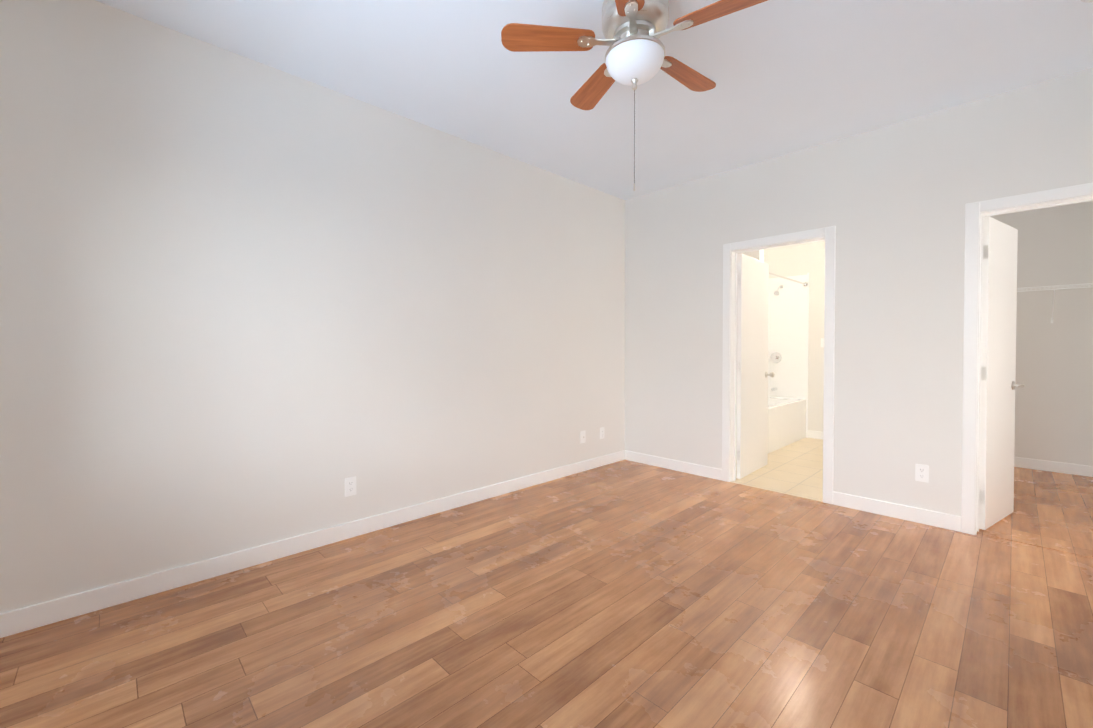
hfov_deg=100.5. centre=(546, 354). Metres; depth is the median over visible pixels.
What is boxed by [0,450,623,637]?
baseboard
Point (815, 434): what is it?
baseboard
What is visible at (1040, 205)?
door frame
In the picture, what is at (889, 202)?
wall
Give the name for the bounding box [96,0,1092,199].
ceiling
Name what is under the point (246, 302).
wall
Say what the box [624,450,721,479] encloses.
baseboard
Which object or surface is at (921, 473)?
electrical outlet
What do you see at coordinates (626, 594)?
floor
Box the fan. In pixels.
[501,0,767,190]
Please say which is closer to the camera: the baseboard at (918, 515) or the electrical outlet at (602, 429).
the baseboard at (918, 515)
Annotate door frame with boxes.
[722,226,835,503]
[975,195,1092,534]
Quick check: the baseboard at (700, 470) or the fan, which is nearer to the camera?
the fan
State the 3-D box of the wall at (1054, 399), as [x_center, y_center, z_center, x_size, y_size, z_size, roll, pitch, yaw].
[3.977,-0.263,5.421,0.270,2.740,3.500,-1,1,-44]
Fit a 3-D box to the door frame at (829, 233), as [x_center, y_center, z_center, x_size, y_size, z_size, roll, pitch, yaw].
[1.911,0.081,3.774,0.136,2.101,0.862,-1,1,-44]
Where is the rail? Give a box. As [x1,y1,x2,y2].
[769,272,807,286]
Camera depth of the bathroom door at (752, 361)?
4.25 m
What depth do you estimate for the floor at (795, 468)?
4.32 m
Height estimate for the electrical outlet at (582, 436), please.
0.115 m
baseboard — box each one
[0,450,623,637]
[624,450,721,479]
[808,430,822,439]
[833,491,960,531]
[1014,457,1092,476]
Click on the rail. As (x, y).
(805, 284)
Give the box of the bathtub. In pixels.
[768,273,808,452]
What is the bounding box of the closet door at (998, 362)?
[979,217,1024,529]
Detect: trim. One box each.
[977,531,1092,557]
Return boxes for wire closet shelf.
[1017,283,1092,322]
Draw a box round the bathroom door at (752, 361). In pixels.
[736,253,774,478]
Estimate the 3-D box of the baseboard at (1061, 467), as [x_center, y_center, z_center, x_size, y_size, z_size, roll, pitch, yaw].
[4.611,1.069,4.580,0.017,0.100,1.320,-1,1,-44]
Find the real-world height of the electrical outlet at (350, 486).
0.115 m
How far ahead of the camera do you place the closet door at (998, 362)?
3.03 m
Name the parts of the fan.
blade, blade, blade, pull chain, lamp shade, blade, blade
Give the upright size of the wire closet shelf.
0.340 m
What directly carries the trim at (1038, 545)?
on the floor at (626, 594)
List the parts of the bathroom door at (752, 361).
handle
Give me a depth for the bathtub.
6.09 m
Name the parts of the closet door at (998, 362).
handle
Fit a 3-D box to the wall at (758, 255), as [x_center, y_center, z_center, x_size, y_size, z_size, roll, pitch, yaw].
[2.057,-0.260,5.188,0.108,2.740,0.765,-1,1,-44]
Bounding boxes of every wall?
[0,0,624,612]
[625,68,1092,515]
[736,250,763,449]
[764,201,1092,465]
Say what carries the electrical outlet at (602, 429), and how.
attached to the wall at (246, 302)
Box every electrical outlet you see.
[345,476,355,496]
[580,431,585,442]
[600,427,604,438]
[915,464,928,482]
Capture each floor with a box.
[0,460,1092,727]
[731,437,822,501]
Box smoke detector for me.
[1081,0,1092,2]

